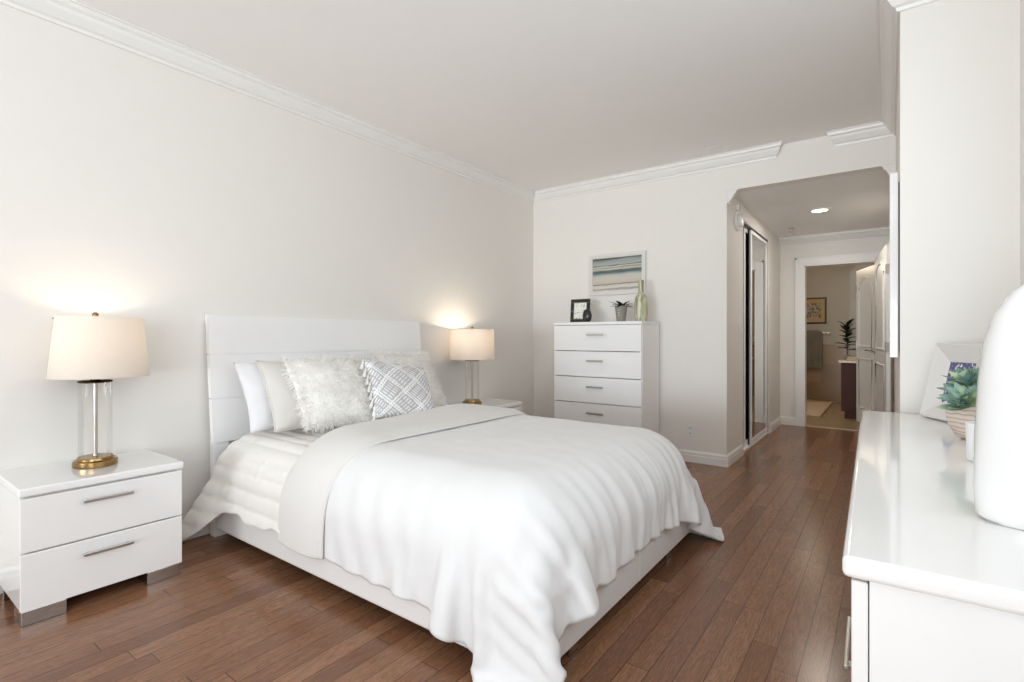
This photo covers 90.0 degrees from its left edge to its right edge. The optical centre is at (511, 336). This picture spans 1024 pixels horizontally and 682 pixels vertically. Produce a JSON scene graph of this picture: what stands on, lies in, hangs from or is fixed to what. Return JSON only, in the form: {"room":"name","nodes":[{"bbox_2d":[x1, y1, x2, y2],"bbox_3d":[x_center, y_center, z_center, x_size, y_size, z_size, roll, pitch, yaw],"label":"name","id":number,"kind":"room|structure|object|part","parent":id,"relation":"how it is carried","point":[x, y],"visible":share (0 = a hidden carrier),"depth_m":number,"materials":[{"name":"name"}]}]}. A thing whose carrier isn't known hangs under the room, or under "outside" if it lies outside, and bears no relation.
{"room":"bedroom","nodes":[
{"label":"bedroom","id":0,"kind":"room"},
{"bbox_2d":[0,3,532,520],"bbox_3d":[-2.863,-0.227,1.593,0.100,2.780,10.570,0,0,36],"label":"wall","id":1,"kind":"structure","parent":0,"point":[132,185],"depth_m":2.91,"materials":[{"name":"paint"}]},
{"bbox_2d":[183,523,209,540],"bbox_3d":[-2.822,1.091,1.550,0.016,0.104,10.350,0,0,36],"label":"baseboard","id":2,"kind":"structure","parent":1,"relation":"attached to","point":[206,530],"depth_m":2.95,"materials":[{"name":"white paint"}]},
{"bbox_2d":[0,0,535,202],"bbox_3d":[-2.793,-1.544,1.528,0.090,0.105,10.350,0,0,36],"label":"trim","id":3,"kind":"structure","parent":1,"relation":"attached to","point":[76,16],"depth_m":3.06,"materials":[{"name":"white paint"}]},
{"bbox_2d":[0,399,859,681],"bbox_3d":[0.405,1.171,2.881,3.836,0.064,16.520,0,0,36],"label":"floor","id":4,"kind":"structure","parent":0,"point":[770,601],"depth_m":2.09,"materials":[{"name":"brown wood"}]},
{"bbox_2d":[0,449,182,627],"bbox_3d":[-1.930,0.871,2.362,0.481,0.545,0.583,0,0,36],"label":"nightstand","id":5,"kind":"object","parent":4,"relation":"on","point":[66,532],"visible":1,"depth_m":2.19,"materials":[{"name":"white paint"}]},
{"bbox_2d":[46,312,149,469],"bbox_3d":[-1.934,0.241,2.408,0.380,0.714,0.380,0,0,36],"label":"table lamp","id":6,"kind":"object","parent":5,"relation":"on","point":[95,349],"visible":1,"depth_m":2.28,"materials":[{"name":"white fabric"}]},
{"bbox_3d":[-1.946,0.377,2.392,0.024,0.357,0.024,0,0,36],"label":"rod","id":7,"kind":"part","parent":6,"relation":"part of","materials":[{"name":"silver metal"}]},
{"bbox_3d":[-1.934,0.047,2.408,0.380,0.278,0.380,0,0,36],"label":"lamp shade","id":8,"kind":"part","parent":6,"relation":"part of","materials":[{"name":"beige fabric"}]},
{"bbox_3d":[-1.766,0.747,2.241,0.021,0.214,0.571,0,0,36],"label":"drawer","id":9,"kind":"part","parent":5,"relation":"part of","materials":[{"name":"white paint"}]},
{"bbox_3d":[-1.766,0.972,2.241,0.021,0.223,0.571,0,0,36],"label":"drawer","id":10,"kind":"part","parent":5,"relation":"part of","materials":[{"name":"white paint"}]},
{"bbox_3d":[-1.750,0.692,2.223,0.027,0.012,0.176,0,0,36],"label":"handle","id":11,"kind":"part","parent":5,"relation":"part of","materials":[{"name":"silver metal"}]},
{"bbox_3d":[-1.750,0.916,2.223,0.027,0.012,0.176,0,0,36],"label":"handle","id":12,"kind":"part","parent":5,"relation":"part of","materials":[{"name":"silver metal"}]},
{"bbox_2d":[205,315,690,657],"bbox_3d":[-0.362,0.507,2.946,2.314,1.272,1.655,0,0,36],"label":"bed","id":13,"kind":"object","parent":4,"relation":"on","point":[230,339],"visible":0.31,"depth_m":2.98,"materials":[{"name":"white paint"}]},
{"bbox_3d":[-1.695,0.869,2.968,0.061,0.548,0.080,0,0,36],"label":"headboard post","id":14,"kind":"part","parent":13,"relation":"part of","materials":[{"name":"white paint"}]},
{"bbox_3d":[-1.248,0.237,3.601,0.110,0.732,1.650,0,0,36],"label":"headboard","id":15,"kind":"part","parent":13,"relation":"part of","materials":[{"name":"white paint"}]},
{"bbox_3d":[-0.789,0.947,2.259,2.150,0.268,0.042,0,0,36],"label":"rail","id":16,"kind":"part","parent":13,"relation":"part of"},
{"bbox_2d":[278,404,723,681],"bbox_3d":[0.041,0.790,2.621,1.564,0.706,2.095,0,0,36],"label":"duvet","id":17,"kind":"object","parent":13,"relation":"on","point":[506,525],"visible":1,"depth_m":2.00,"materials":[{"name":"white fabric"}]},
{"bbox_3d":[0.200,1.043,1.865,0.060,0.200,0.060,0,0,36],"label":"leg","id":18,"kind":"part","parent":13,"relation":"part of","materials":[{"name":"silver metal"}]},
{"bbox_3d":[0.547,0.947,2.267,0.044,0.268,1.630,0,0,36],"label":"foot rail","id":19,"kind":"part","parent":13,"relation":"part of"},
{"bbox_3d":[0.792,1.043,2.670,0.060,0.200,0.060,0,0,36],"label":"leg","id":20,"kind":"part","parent":13,"relation":"part of","materials":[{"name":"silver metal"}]},
{"bbox_2d":[447,398,521,411],"bbox_3d":[-0.252,0.871,4.641,0.481,0.545,0.583,0,0,36],"label":"nightstand","id":21,"kind":"object","parent":4,"relation":"on","point":[485,401],"visible":0.17,"depth_m":4.67,"materials":[{"name":"white paint"}]},
{"bbox_2d":[450,327,494,404],"bbox_3d":[-0.353,0.254,4.538,0.396,0.689,0.396,0,0,36],"label":"table lamp","id":22,"kind":"object","parent":21,"relation":"on","point":[472,344],"visible":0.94,"depth_m":4.37,"materials":[{"name":"beige fabric"}]},
{"bbox_3d":[-0.353,0.377,4.538,0.024,0.357,0.024,0,0,36],"label":"rod","id":23,"kind":"part","parent":22,"relation":"part of","materials":[{"name":"silver metal"}]},
{"bbox_3d":[-0.353,0.066,4.538,0.396,0.265,0.396,0,0,36],"label":"lamp shade","id":24,"kind":"part","parent":22,"relation":"part of","materials":[{"name":"beige fabric"}]},
{"bbox_3d":[-0.088,0.747,4.520,0.021,0.214,0.571,0,0,36],"label":"drawer","id":25,"kind":"part","parent":21,"relation":"part of","materials":[{"name":"white paint"}]},
{"bbox_2d":[553,321,659,432],"bbox_3d":[0.897,0.500,4.933,0.913,1.285,0.460,0,0,36],"label":"dresser","id":26,"kind":"object","parent":4,"relation":"on","point":[605,372],"visible":0.76,"depth_m":4.72,"materials":[{"name":"white paint"}]},
{"bbox_2d":[570,299,589,321],"bbox_3d":[0.693,-0.260,5.118,0.205,0.236,0.089,0,0,33],"label":"framed photo","id":27,"kind":"object","parent":26,"relation":"on","point":[578,306],"visible":0.69,"depth_m":5.10,"materials":[{"name":"black wood"}]},
{"bbox_2d":[582,309,591,321],"bbox_3d":[0.727,-0.207,4.954,0.094,0.130,0.069,0,0,36],"label":"ornament","id":28,"kind":"object","parent":26,"relation":"on","point":[587,315],"visible":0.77,"depth_m":4.93,"materials":[{"name":"ceramic"}]},
{"bbox_3d":[0.769,0.224,4.758,0.170,0.014,0.027,0,0,36],"label":"handle","id":29,"kind":"part","parent":26,"relation":"part of","materials":[{"name":"silver metal"}]},
{"bbox_3d":[0.782,0.744,4.777,0.897,0.238,0.020,0,0,36],"label":"drawer","id":30,"kind":"part","parent":26,"relation":"part of","materials":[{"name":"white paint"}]},
{"bbox_3d":[0.782,0.499,4.777,0.897,0.238,0.020,0,0,36],"label":"drawer","id":31,"kind":"part","parent":26,"relation":"part of","materials":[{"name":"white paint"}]},
{"bbox_3d":[0.782,0.255,4.777,0.897,0.238,0.020,0,0,36],"label":"drawer","id":32,"kind":"part","parent":26,"relation":"part of","materials":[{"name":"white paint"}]},
{"bbox_3d":[0.782,0.010,4.777,0.897,0.238,0.020,0,0,36],"label":"drawer","id":33,"kind":"part","parent":26,"relation":"part of","materials":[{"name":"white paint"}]},
{"bbox_2d":[611,301,631,320],"bbox_3d":[1.039,-0.244,4.838,0.240,0.203,0.247,0,0,36],"label":"potted plant","id":34,"kind":"object","parent":26,"relation":"on","point":[621,309],"visible":0.84,"depth_m":4.79,"materials":[{"name":"green plant"}]},
{"bbox_3d":[1.030,-0.217,4.830,0.120,0.150,0.120,0,0,36],"label":"pot","id":35,"kind":"part","parent":34,"relation":"part of","materials":[{"name":"white ceramic"}]},
{"bbox_2d":[634,280,647,320],"bbox_3d":[1.188,-0.332,4.713,0.123,0.380,0.123,0,0,36],"label":"bottle vase","id":36,"kind":"object","parent":26,"relation":"on","point":[641,303],"visible":0.89,"depth_m":4.67,"materials":[{"name":"green glass"}]},
{"bbox_2d":[807,401,831,416],"bbox_3d":[4.540,1.126,8.299,0.970,0.026,1.850,0,0,36],"label":"bath mat","id":37,"kind":"object","parent":4,"relation":"on","point":[814,408],"visible":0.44,"depth_m":8.08,"materials":[{"name":"beige fabric"}]},
{"bbox_2d":[838,359,855,418],"bbox_3d":[4.913,0.732,7.186,0.530,0.815,0.460,0,0,36],"label":"vanity","id":38,"kind":"object","parent":4,"relation":"on","point":[848,367],"visible":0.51,"depth_m":7.11,"materials":[{"name":"brown wood"}]},
{"bbox_2d":[838,359,855,362],"bbox_3d":[4.913,0.343,7.186,0.530,0.038,0.460,0,0,36],"label":"countertop","id":39,"kind":"structure","parent":38,"relation":"on","point":[841,360],"depth_m":7.10,"materials":[{"name":"beige stone"}]},
{"bbox_2d":[837,319,855,359],"bbox_3d":[4.808,0.030,7.350,0.323,0.585,0.287,0,0,36],"label":"potted plant","id":40,"kind":"object","parent":39,"relation":"on","point":[846,327],"visible":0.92,"depth_m":7.33,"materials":[{"name":"green plant"}]},
{"bbox_2d":[842,410,1023,681],"bbox_3d":[1.259,0.743,1.478,0.464,0.800,1.954,0,0,35],"label":"dresser","id":41,"kind":"object","parent":4,"relation":"on","point":[937,586],"visible":0.94,"depth_m":0.80,"materials":[{"name":"white paint"}]},
{"bbox_3d":[0.803,0.720,1.209,0.025,0.010,0.240,0,0,35],"label":"handle","id":42,"kind":"part","parent":41,"relation":"part of","materials":[{"name":"silver metal"}]},
{"bbox_3d":[0.821,0.498,1.196,0.022,0.231,0.964,0,0,35],"label":"drawer","id":43,"kind":"part","parent":41,"relation":"part of","materials":[{"name":"white paint"}]},
{"bbox_2d":[920,343,981,420],"bbox_3d":[1.806,0.184,2.053,0.145,0.317,0.285,0,0,7],"label":"framed photo","id":44,"kind":"object","parent":41,"relation":"on","point":[947,357],"visible":0.55,"depth_m":2.13,"materials":[{"name":"white wood"}]},
{"bbox_2d":[942,362,975,402],"bbox_3d":[1.794,0.186,2.054,0.004,0.174,0.141,12,1,7],"label":"picture","id":45,"kind":"object","parent":44,"relation":"attached to","point":[953,365],"depth_m":2.08},
{"bbox_2d":[936,367,978,438],"bbox_3d":[1.562,0.220,1.694,0.256,0.244,0.283,0,0,36],"label":"potted succulent","id":46,"kind":"object","parent":41,"relation":"on","point":[960,408],"visible":0.48,"depth_m":1.69,"materials":[{"name":"green plant"}]},
{"bbox_2d":[945,403,975,438],"bbox_3d":[1.555,0.272,1.711,0.164,0.140,0.164,0,0,36],"label":"pot","id":47,"kind":"object","parent":46,"relation":"attached to","point":[956,420],"depth_m":1.69,"materials":[{"name":"brown wood"}]},
{"bbox_2d":[965,421,974,461],"bbox_3d":[1.299,0.289,1.403,0.086,0.105,0.086,0,0,36],"label":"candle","id":48,"kind":"object","parent":41,"relation":"on","point":[969,425],"visible":0.14,"depth_m":1.41,"materials":[{"name":"white wax"}]},
{"bbox_2d":[973,284,1023,529],"bbox_3d":[1.019,0.079,0.891,0.160,0.527,0.320,0,0,-44],"label":"vase","id":49,"kind":"object","parent":41,"relation":"on","point":[998,452],"visible":1,"depth_m":0.93,"materials":[{"name":"white ceramic"}]},
{"bbox_2d":[75,0,880,190],"bbox_3d":[-1.389,-1.627,0.445,3.836,0.060,10.470,0,0,36],"label":"ceiling","id":50,"kind":"structure","parent":0,"point":[536,95],"depth_m":3.01,"materials":[{"name":"paint"}]},
{"bbox_2d":[533,135,895,454],"bbox_3d":[1.592,-0.227,4.801,3.311,2.780,0.120,0,0,36],"label":"wall","id":51,"kind":"structure","parent":0,"point":[682,223],"depth_m":4.76,"materials":[{"name":"paint"}]},
{"bbox_2d":[589,250,646,295],"bbox_3d":[1.043,-0.629,5.111,0.610,0.415,0.032,0,0,36],"label":"picture","id":52,"kind":"object","parent":51,"relation":"attached to","point":[613,273],"visible":0.9,"depth_m":5.10,"materials":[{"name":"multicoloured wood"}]},
{"bbox_2d":[593,255,641,291],"bbox_3d":[1.048,-0.629,5.117,0.530,0.335,0.008,0,0,36],"label":"print","id":53,"kind":"object","parent":52,"relation":"attached to","point":[611,273],"depth_m":5.11},
{"bbox_2d":[534,141,782,202],"bbox_3d":[1.220,-1.544,4.944,2.502,0.105,0.090,0,0,36],"label":"trim","id":54,"kind":"structure","parent":51,"relation":"attached to","point":[769,151],"depth_m":4.78,"materials":[{"name":"white paint"}]},
{"bbox_2d":[686,424,693,436],"bbox_3d":[1.634,0.858,4.690,0.072,0.116,0.010,0,0,36],"label":"wall outlet","id":55,"kind":"object","parent":51,"relation":"attached to","point":[689,427],"visible":1,"depth_m":4.69,"materials":[{"name":"white plastic"}]},
{"bbox_2d":[678,444,743,466],"bbox_3d":[1.239,1.091,5.337,2.066,0.104,0.596,0,0,36],"label":"baseboard","id":56,"kind":"structure","parent":51,"relation":"attached to","point":[714,459],"depth_m":4.62,"materials":[{"name":"white paint"}]},
{"bbox_2d":[727,189,738,204],"bbox_3d":[1.955,-1.234,4.518,0.090,0.105,0.085,0,0,36],"label":"trim","id":57,"kind":"structure","parent":51,"relation":"attached to","point":[731,194],"depth_m":4.50,"materials":[{"name":"white paint"}]},
{"bbox_2d":[881,164,895,176],"bbox_3d":[2.841,-1.234,3.866,0.090,0.105,0.085,0,0,36],"label":"trim","id":58,"kind":"structure","parent":51,"relation":"attached to","point":[889,169],"depth_m":3.83,"materials":[{"name":"white paint"}]},
{"bbox_2d":[730,198,779,451],"bbox_3d":[2.737,-0.072,5.740,0.100,2.470,2.750,0,0,36],"label":"wall","id":59,"kind":"structure","parent":0,"point":[735,236],"depth_m":4.92,"materials":[{"name":"paint"}]},
{"bbox_2d":[735,204,743,230],"bbox_3d":[2.132,-1.117,4.788,0.056,0.250,0.180,0,0,36],"label":"fire alarm","id":60,"kind":"object","parent":59,"relation":"attached to","point":[739,220],"visible":1,"depth_m":4.75,"materials":[{"name":"white plastic"}]},
{"bbox_2d":[743,228,747,445],"bbox_3d":[2.547,0.000,5.479,0.024,2.234,0.635,0,0,36],"label":"door","id":61,"kind":"structure","parent":59,"relation":"in","point":[745,231],"depth_m":5.28,"materials":[{"name":"white"}]},
{"bbox_2d":[745,232,747,440],"bbox_3d":[2.548,-0.007,5.479,0.010,2.150,0.535,0,0,36],"label":"mirror","id":62,"kind":"object","parent":61,"relation":"attached to","point":[746,233],"depth_m":5.32,"materials":[{"name":"silver metal"}]},
{"bbox_2d":[743,220,767,451],"bbox_3d":[2.603,-0.007,5.547,0.090,2.300,1.300,0,0,36],"label":"trim","id":63,"kind":"structure","parent":59,"relation":"attached to","point":[747,446],"depth_m":5.38,"materials":[{"name":"white paint"}]},
{"bbox_2d":[742,215,769,443],"bbox_3d":[2.615,-0.022,5.562,0.096,2.330,1.420,0,0,36],"label":"trim","id":64,"kind":"structure","parent":59,"relation":"attached to","point":[768,242],"depth_m":6.04,"materials":[{"name":"white paint"}]},
{"bbox_2d":[744,222,767,241],"bbox_3d":[2.628,-1.131,5.529,0.016,0.024,1.300,0,0,36],"label":"trim","id":65,"kind":"structure","parent":59,"relation":"attached to","point":[745,224],"depth_m":5.42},
{"bbox_2d":[748,230,767,443],"bbox_3d":[2.739,0.000,5.689,0.026,2.234,0.910,0,0,36],"label":"door","id":66,"kind":"structure","parent":59,"relation":"in","point":[757,246],"depth_m":5.57,"materials":[{"name":"white metal"}]},
{"bbox_2d":[752,234,765,437],"bbox_3d":[2.744,-0.007,5.691,0.010,2.150,0.800,0,0,36],"label":"mirror","id":67,"kind":"object","parent":66,"relation":"attached to","point":[758,244],"depth_m":5.65,"materials":[{"name":"silver metal"}]},
{"bbox_2d":[770,416,794,432],"bbox_3d":[3.363,1.091,6.359,0.175,0.104,0.770,0,0,36],"label":"baseboard","id":68,"kind":"structure","parent":59,"relation":"attached to","point":[780,420],"depth_m":6.62,"materials":[{"name":"white paint"}]},
{"bbox_2d":[734,170,889,237],"bbox_3d":[2.947,-1.317,5.511,1.911,0.060,2.630,0,0,36],"label":"ceiling","id":69,"kind":"structure","parent":0,"point":[860,201],"depth_m":4.97,"materials":[{"name":"paint"}]},
{"bbox_2d":[808,208,830,212],"bbox_3d":[3.120,-1.282,5.191,0.200,0.010,0.200,0,0,36],"label":"recessed light","id":70,"kind":"object","parent":69,"relation":"in","point":[817,210],"visible":1,"depth_m":5.20,"materials":[{"name":"white plastic"}]},
{"bbox_2d":[807,264,854,344],"bbox_3d":[5.701,-0.607,9.177,2.300,1.500,0.100,0,0,36],"label":"wall","id":71,"kind":"structure","parent":0,"point":[831,282],"depth_m":9.11,"materials":[{"name":"paint"}]},
{"bbox_2d":[807,297,826,323],"bbox_3d":[5.423,-0.477,9.305,0.500,0.470,0.024,0,0,36],"label":"picture","id":72,"kind":"object","parent":71,"relation":"attached to","point":[816,307],"visible":0.62,"depth_m":9.24,"materials":[{"name":"beige paper"}]},
{"bbox_2d":[807,345,849,401],"bbox_3d":[5.696,0.650,9.168,2.300,1.025,0.120,0,0,36],"label":"tile","id":73,"kind":"structure","parent":71,"relation":"attached to","point":[824,383],"depth_m":9.15,"materials":[{"name":"beige tile"}]},
{"bbox_3d":[5.369,-0.062,9.315,0.748,0.046,0.086,0,0,36],"label":"towel bar","id":74,"kind":"object","parent":71,"relation":"attached to","visible":0},
{"bbox_2d":[807,331,821,367],"bbox_3d":[5.405,0.224,9.246,0.340,0.648,0.072,0,0,36],"label":"bath towel","id":75,"kind":"object","parent":74,"relation":"hanging from","point":[815,364],"visible":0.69,"depth_m":9.15,"materials":[{"name":"beige fabric"}]},
{"bbox_2d":[807,330,818,360],"bbox_3d":[5.392,0.152,9.246,0.268,0.544,0.110,0,0,36],"label":"hand towel","id":76,"kind":"object","parent":75,"relation":"hanging from","point":[812,335],"visible":0.71,"depth_m":9.20,"materials":[{"name":"brown fabric"}]},
{"bbox_2d":[805,425,858,430],"bbox_3d":[4.109,1.138,6.335,0.855,0.010,0.045,0,0,36],"label":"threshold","id":77,"kind":"structure","parent":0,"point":[805,425],"depth_m":6.41,"materials":[{"name":"beige wood"}]},
{"bbox_2d":[780,237,889,416],"bbox_3d":[4.036,-0.072,6.417,1.231,2.470,0.120,0,0,36],"label":"wall","id":78,"kind":"structure","parent":0,"point":[788,254],"depth_m":6.64,"materials":[{"name":"paint"}]},
{"bbox_2d":[779,227,889,246],"bbox_3d":[3.974,-1.234,6.332,1.191,0.105,0.090,0,0,36],"label":"trim","id":79,"kind":"structure","parent":78,"relation":"attached to","point":[880,232],"depth_m":6.31,"materials":[{"name":"white paint"}]},
{"bbox_2d":[795,251,892,425],"bbox_3d":[4.101,0.063,6.359,1.014,2.160,0.156,0,0,36],"label":"trim","id":80,"kind":"structure","parent":78,"relation":"attached to","point":[801,264],"depth_m":6.56,"materials":[{"name":"white paint"}]},
{"bbox_2d":[856,265,873,422],"bbox_3d":[4.549,0.123,6.564,0.153,2.020,0.682,0,0,17],"label":"door","id":81,"kind":"structure","parent":78,"relation":"in","point":[864,277],"depth_m":6.59,"materials":[{"name":"white paint"}]},
{"bbox_2d":[855,263,873,269],"bbox_3d":[5.187,-0.072,7.382,0.400,2.470,0.080,0,0,36],"label":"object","id":82,"kind":"structure","parent":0,"point":[857,266],"depth_m":7.41,"materials":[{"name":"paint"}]},
{"bbox_2d":[850,269,860,356],"bbox_3d":[5.151,0.083,7.384,0.460,2.120,0.120,0,0,36],"label":"trim","id":83,"kind":"structure","parent":82,"relation":"attached to","point":[852,272],"depth_m":7.45,"materials":[{"name":"paint"}]},
{"bbox_2d":[869,244,890,411],"bbox_3d":[3.867,0.123,5.354,0.153,2.020,1.106,0,0,30],"label":"door","id":84,"kind":"structure","parent":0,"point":[882,359],"depth_m":5.15,"materials":[{"name":"white paint"}]},
{"bbox_2d":[893,0,1019,413],"bbox_3d":[3.366,-0.227,4.085,0.495,2.780,4.670,0,0,36],"label":"wall","id":85,"kind":"structure","parent":0,"point":[958,117],"depth_m":2.24,"materials":[{"name":"paint"}]},
{"bbox_2d":[826,0,938,146],"bbox_3d":[0.021,-1.544,-0.519,0.708,0.105,10.378,0,0,32],"label":"trim","id":86,"kind":"structure","parent":85,"relation":"attached to","point":[888,11],"depth_m":3.02,"materials":[{"name":"white paint"}]},
{"bbox_2d":[890,172,899,357],"bbox_3d":[1.989,-0.342,2.665,0.039,0.880,0.590,0,0,36],"label":"wall panel","id":87,"kind":"object","parent":85,"relation":"attached to","point":[894,184],"visible":1,"depth_m":2.43,"materials":[{"name":"white paint"}]},
{"bbox_2d":[1020,0,1023,285],"bbox_3d":[-0.424,-0.227,-1.395,0.100,2.780,8.650,0,0,36],"label":"wall","id":88,"kind":"structure","parent":0,"point":[1021,1],"depth_m":2.09,"materials":[{"name":"paint"}]},
{"bbox_3d":[-0.356,0.740,2.932,2.050,0.284,1.460,0,0,36],"label":"mattress","id":89,"kind":"object","parent":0,"visible":0},
{"bbox_2d":[182,418,382,540],"bbox_3d":[-0.874,0.826,3.314,0.989,0.566,2.013,0,0,36],"label":"quilt","id":90,"kind":"object","parent":89,"relation":"on","point":[248,478],"visible":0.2,"depth_m":2.68,"materials":[{"name":"fabric"}]},
{"bbox_2d":[233,363,273,433],"bbox_3d":[-1.315,0.336,3.104,0.237,0.382,0.640,0,0,36],"label":"pillow","id":91,"kind":"object","parent":90,"relation":"on","point":[250,377],"visible":0.25,"depth_m":2.87,"materials":[{"name":"white fabric"}]},
{"bbox_2d":[256,360,305,432],"bbox_3d":[-1.216,0.338,3.034,0.273,0.412,0.531,0,0,36],"label":"pillow","id":92,"kind":"object","parent":90,"relation":"on","point":[280,398],"visible":0.38,"depth_m":2.85,"materials":[{"name":"fabric"}]},
{"bbox_2d":[280,355,381,434],"bbox_3d":[-1.044,0.316,2.975,0.416,0.461,0.519,0,0,44],"label":"cushion","id":93,"kind":"object","parent":90,"relation":"on","point":[330,391],"visible":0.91,"depth_m":2.88,"materials":[{"name":"white fur"}]},
{"bbox_2d":[359,358,435,419],"bbox_3d":[-0.698,0.337,3.194,0.542,0.412,0.306,0,0,-43],"label":"cushion","id":94,"kind":"object","parent":90,"relation":"on","point":[396,389],"visible":0.89,"depth_m":3.13,"materials":[{"name":"grey fabric"}]},
{"bbox_2d":[367,349,446,407],"bbox_3d":[-0.756,0.318,3.755,0.363,0.479,0.586,0,0,42],"label":"cushion","id":95,"kind":"object","parent":90,"relation":"on","point":[422,360],"visible":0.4,"depth_m":3.80,"materials":[{"name":"white fur"}]}
]}

